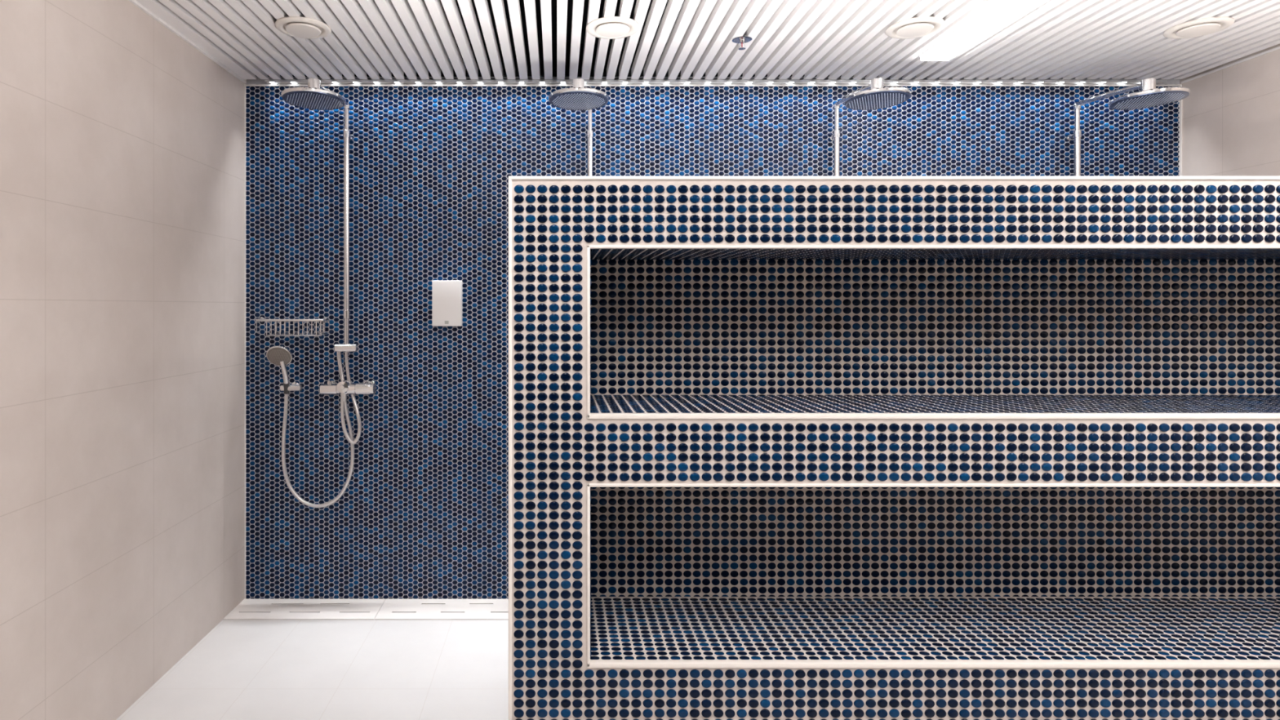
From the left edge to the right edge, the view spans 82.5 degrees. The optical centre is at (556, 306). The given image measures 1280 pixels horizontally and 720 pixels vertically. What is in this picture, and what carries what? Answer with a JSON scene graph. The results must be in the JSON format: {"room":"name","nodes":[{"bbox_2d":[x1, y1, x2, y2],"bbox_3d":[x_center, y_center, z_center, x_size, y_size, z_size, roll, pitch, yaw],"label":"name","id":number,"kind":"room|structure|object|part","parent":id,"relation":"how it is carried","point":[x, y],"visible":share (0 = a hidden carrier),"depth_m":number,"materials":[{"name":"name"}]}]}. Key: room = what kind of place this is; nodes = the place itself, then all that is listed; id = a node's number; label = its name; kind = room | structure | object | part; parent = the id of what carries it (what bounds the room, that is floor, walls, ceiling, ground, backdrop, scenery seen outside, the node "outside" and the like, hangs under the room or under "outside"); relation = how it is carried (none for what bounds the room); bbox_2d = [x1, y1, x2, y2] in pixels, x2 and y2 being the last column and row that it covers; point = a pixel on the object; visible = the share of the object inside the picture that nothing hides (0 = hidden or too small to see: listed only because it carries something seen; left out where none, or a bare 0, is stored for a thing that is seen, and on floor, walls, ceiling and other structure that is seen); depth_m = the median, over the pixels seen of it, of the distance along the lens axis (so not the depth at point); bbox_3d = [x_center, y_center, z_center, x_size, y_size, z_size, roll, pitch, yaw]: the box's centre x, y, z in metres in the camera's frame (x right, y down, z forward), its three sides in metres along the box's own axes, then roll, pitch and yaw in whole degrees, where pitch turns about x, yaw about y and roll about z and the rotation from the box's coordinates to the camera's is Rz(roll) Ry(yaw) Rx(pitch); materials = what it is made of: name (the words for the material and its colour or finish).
{"room":"communal shower room","nodes":[
{"label":"communal shower room","id":0,"kind":"room"},
{"bbox_2d":[0,0,245,719],"bbox_3d":[-1.554,0.035,0.450,0.100,2.750,6.100,0,0,0],"label":"wall","id":1,"kind":"structure","parent":0,"point":[122,142],"depth_m":2.45,"materials":[{"name":"beige stone"}]},
{"bbox_2d":[128,0,246,83],"bbox_3d":[-1.498,-1.095,0.444,0.011,0.040,6.088,0,0,0],"label":"trim","id":2,"kind":"structure","parent":1,"relation":"attached to","point":[136,3],"depth_m":2.92,"materials":[{"name":"white metal"}]},
{"bbox_2d":[244,85,246,599],"bbox_3d":[-1.501,0.171,3.496,0.005,2.478,0.008,0,0,0],"label":"trim","id":3,"kind":"structure","parent":1,"relation":"attached to","point":[245,86],"depth_m":3.49,"materials":[{"name":"white metal"}]},
{"bbox_2d":[115,598,508,719],"bbox_3d":[0.754,1.460,0.450,4.715,0.100,6.300,0,0,0],"label":"floor","id":4,"kind":"structure","parent":0,"point":[241,669],"depth_m":2.78,"materials":[{"name":"tile"}]},
{"bbox_2d":[222,599,385,619],"bbox_3d":[-1.163,1.408,3.375,0.680,0.004,0.226,0,0,0],"label":"drain cover","id":5,"kind":"object","parent":4,"relation":"on","point":[247,609],"visible":1,"depth_m":3.37,"materials":[{"name":"white metal"}]},
{"bbox_2d":[374,599,508,619],"bbox_3d":[-0.458,1.408,3.375,0.725,0.004,0.226,0,0,0],"label":"drain cover","id":6,"kind":"object","parent":4,"relation":"on","point":[391,609],"visible":0.7,"depth_m":3.37,"materials":[{"name":"white metal"}]},
{"bbox_2d":[508,176,1279,719],"bbox_3d":[1.449,0.550,1.974,3.127,1.720,0.516,0,0,0],"label":"partition wall","id":7,"kind":"structure","parent":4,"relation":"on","point":[780,447],"depth_m":1.80,"materials":[{"name":"blue tile"}]},
{"bbox_3d":[0.081,0.637,1.921,0.004,0.422,0.399,0,0,0],"label":"panel","id":8,"kind":"part","parent":7,"relation":"part of","materials":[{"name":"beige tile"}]},
{"bbox_3d":[0.081,0.059,1.921,0.004,0.397,0.399,0,0,0],"label":"panel","id":9,"kind":"part","parent":7,"relation":"part of","materials":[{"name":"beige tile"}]},
{"bbox_2d":[590,595,1279,659],"bbox_3d":[1.399,0.846,1.921,2.642,0.002,0.399,0,0,0],"label":"shelf","id":10,"kind":"object","parent":7,"relation":"attached to","point":[623,627],"depth_m":1.91,"materials":[{"name":"blue tile"}]},
{"bbox_2d":[590,394,1279,413],"bbox_3d":[1.399,0.256,1.921,2.642,0.002,0.399,0,0,0],"label":"shelf","id":11,"kind":"object","parent":7,"relation":"attached to","point":[600,403],"depth_m":1.91,"materials":[{"name":"blue tile"}]},
{"bbox_3d":[1.399,0.637,2.119,2.642,0.422,0.003,0,0,0],"label":"panel","id":12,"kind":"part","parent":7,"relation":"part of","materials":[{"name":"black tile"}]},
{"bbox_3d":[1.399,0.059,2.118,2.642,0.397,0.003,0,0,0],"label":"panel","id":13,"kind":"part","parent":7,"relation":"part of","materials":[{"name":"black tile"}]},
{"bbox_2d":[135,0,1279,79],"bbox_3d":[0.754,-1.213,0.500,4.715,0.255,6.200,0,0,0],"label":"ceiling","id":14,"kind":"structure","parent":0,"point":[796,39],"depth_m":2.96,"materials":[{"name":"white metal"}]},
{"bbox_2d":[274,16,331,39],"bbox_3d":[-0.982,-1.076,2.810,0.208,0.019,0.208,0,0,0],"label":"ceiling vent","id":15,"kind":"object","parent":14,"relation":"in","point":[294,26],"visible":1,"depth_m":2.78,"materials":[{"name":"white plastic"}]},
{"bbox_2d":[586,16,639,39],"bbox_3d":[0.217,-1.076,2.810,0.208,0.019,0.208,0,0,0],"label":"ceiling vent","id":16,"kind":"object","parent":14,"relation":"in","point":[611,27],"visible":1,"depth_m":2.78,"materials":[{"name":"white plastic"}]},
{"bbox_2d":[264,80,1167,84],"bbox_3d":[0.760,-1.079,3.475,4.310,0.011,0.030,0,0,0],"label":"led strip","id":17,"kind":"object","parent":14,"relation":"attached to","point":[268,82],"visible":0.93,"depth_m":3.48,"materials":[{"name":"white plastic"}]},
{"bbox_2d":[732,35,751,49],"bbox_3d":[0.752,-1.065,2.940,0.080,0.040,0.080,0,0,0],"label":"sprinkler","id":18,"kind":"object","parent":14,"relation":"attached to","point":[740,39],"visible":1,"depth_m":2.93,"materials":[{"name":"silver metal"}]},
{"bbox_3d":[0.752,-1.065,2.940,0.022,0.037,0.022,0,0,34],"label":"frame","id":19,"kind":"part","parent":18,"relation":"part of","materials":[{"name":"silver metal"}]},
{"bbox_2d":[884,16,945,39],"bbox_3d":[1.388,-1.076,2.810,0.208,0.019,0.208,0,0,0],"label":"ceiling vent","id":20,"kind":"object","parent":14,"relation":"in","point":[917,27],"visible":1,"depth_m":2.78,"materials":[{"name":"white plastic"}]},
{"bbox_2d":[918,0,1044,60],"bbox_3d":[1.632,-1.073,2.482,0.132,0.024,1.305,0,0,0],"label":"recessed light","id":21,"kind":"object","parent":14,"relation":"in","point":[1001,13],"visible":1,"depth_m":2.77,"materials":[{"name":"white plastic"}]},
{"bbox_2d":[1163,16,1234,39],"bbox_3d":[2.487,-1.076,2.810,0.208,0.019,0.208,0,0,0],"label":"ceiling vent","id":22,"kind":"object","parent":14,"relation":"in","point":[1204,26],"visible":1,"depth_m":2.78,"materials":[{"name":"white plastic"}]},
{"bbox_2d":[245,76,1180,599],"bbox_3d":[0.754,0.035,3.498,4.515,2.750,0.004,0,0,0],"label":"wall","id":23,"kind":"structure","parent":0,"point":[422,512],"depth_m":3.50,"materials":[{"name":"blue tile"}]},
{"bbox_2d":[280,382,302,391],"bbox_3d":[-1.258,0.385,3.457,0.098,0.042,0.084,0,0,0],"label":"holder","id":24,"kind":"object","parent":23,"relation":"attached to","point":[295,386],"visible":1,"depth_m":3.42,"materials":[{"name":"silver metal"}]},
{"bbox_2d":[266,345,354,507],"bbox_3d":[-1.152,0.565,3.387,0.393,0.769,0.109,0,0,0],"label":"shower","id":25,"kind":"object","parent":24,"relation":"hanging from","point":[277,355],"visible":1,"depth_m":3.41,"materials":[{"name":"silver metal"}]},
{"bbox_3d":[-1.276,0.306,3.400,0.028,0.113,0.054,0,0,14],"label":"handle","id":26,"kind":"part","parent":25,"relation":"part of","materials":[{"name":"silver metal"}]},
{"bbox_2d":[254,316,329,336],"bbox_3d":[-1.264,0.093,3.431,0.360,0.087,0.136,0,0,0],"label":"wire basket","id":27,"kind":"object","parent":23,"relation":"attached to","point":[324,319],"visible":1,"depth_m":3.37,"materials":[{"name":"silver metal"}]},
{"bbox_2d":[280,77,376,444],"bbox_3d":[-1.001,-0.161,3.197,0.288,1.617,0.603,0,0,0],"label":"shower","id":28,"kind":"object","parent":23,"relation":"attached to","point":[316,96],"visible":1,"depth_m":3.41,"materials":[{"name":"silver metal"}]},
{"bbox_3d":[-1.075,0.383,3.425,0.082,0.068,0.053,0,0,0],"label":"temperature handle","id":29,"kind":"part","parent":28,"relation":"part of","materials":[{"name":"silver metal"}]},
{"bbox_3d":[-1.007,-0.947,3.242,0.029,0.046,0.425,0,0,3],"label":"shower arm","id":30,"kind":"part","parent":28,"relation":"part of","materials":[{"name":"silver metal"}]},
{"bbox_3d":[-1.004,0.378,3.410,0.062,0.062,0.050,0,0,0],"label":"diverter knob","id":31,"kind":"part","parent":28,"relation":"part of","materials":[{"name":"silver metal"}]},
{"bbox_3d":[-0.903,0.382,3.425,0.091,0.066,0.055,0,0,0],"label":"flow handle","id":32,"kind":"part","parent":28,"relation":"part of","materials":[{"name":"silver metal"}]},
{"bbox_2d":[431,280,462,326],"bbox_3d":[-0.522,-0.016,3.469,0.139,0.217,0.060,0,0,0],"label":"soap dispenser","id":33,"kind":"object","parent":23,"relation":"attached to","point":[446,295],"visible":1,"depth_m":3.44,"materials":[{"name":"white plastic"}]},
{"bbox_2d":[548,78,608,176],"bbox_3d":[0.128,-0.161,3.208,0.271,1.618,0.622,0,0,9],"label":"shower","id":34,"kind":"object","parent":23,"relation":"attached to","point":[578,97],"visible":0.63,"depth_m":3.03,"materials":[{"name":"silver metal"}]},
{"bbox_2d":[244,84,1182,86],"bbox_3d":[0.754,-1.067,3.494,4.515,0.007,0.011,0,0,0],"label":"trim","id":35,"kind":"structure","parent":23,"relation":"attached to","point":[246,85],"depth_m":3.49,"materials":[{"name":"white metal"}]},
{"bbox_2d":[829,77,911,176],"bbox_3d":[1.340,-0.161,3.197,0.261,1.618,0.604,0,0,0],"label":"shower","id":36,"kind":"object","parent":23,"relation":"attached to","point":[874,95],"visible":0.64,"depth_m":3.05,"materials":[{"name":"silver metal"}]},
{"bbox_3d":[1.336,-0.947,3.242,0.029,0.046,0.425,0,0,-2],"label":"shower arm","id":37,"kind":"part","parent":36,"relation":"part of","materials":[{"name":"silver metal"}]},
{"bbox_2d":[1066,77,1191,176],"bbox_3d":[2.482,-0.161,3.197,0.259,1.618,0.604,0,0,0],"label":"shower","id":38,"kind":"object","parent":23,"relation":"attached to","point":[1148,96],"visible":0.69,"depth_m":3.07,"materials":[{"name":"silver metal"}]},
{"bbox_3d":[2.477,-0.947,3.242,0.029,0.046,0.425,0,0,-2],"label":"shower arm","id":39,"kind":"part","parent":38,"relation":"part of","materials":[{"name":"silver metal"}]},
{"bbox_2d":[1180,43,1279,176],"bbox_3d":[3.061,0.035,0.450,0.100,2.750,6.100,0,0,0],"label":"wall","id":40,"kind":"structure","parent":0,"point":[1231,115],"depth_m":3.22,"materials":[{"name":"beige stone"}]},
{"bbox_2d":[1178,84,1182,176],"bbox_3d":[3.007,0.171,3.494,0.007,2.478,0.012,0,0,0],"label":"trim","id":41,"kind":"structure","parent":40,"relation":"attached to","point":[1180,100],"depth_m":3.49,"materials":[{"name":"white metal"}]},
{"bbox_2d":[1181,45,1279,84],"bbox_3d":[3.008,-1.078,0.444,0.006,0.010,6.088,0,0,0],"label":"trim","id":42,"kind":"structure","parent":40,"relation":"attached to","point":[1277,47],"depth_m":3.22,"materials":[{"name":"white metal"}]}
]}

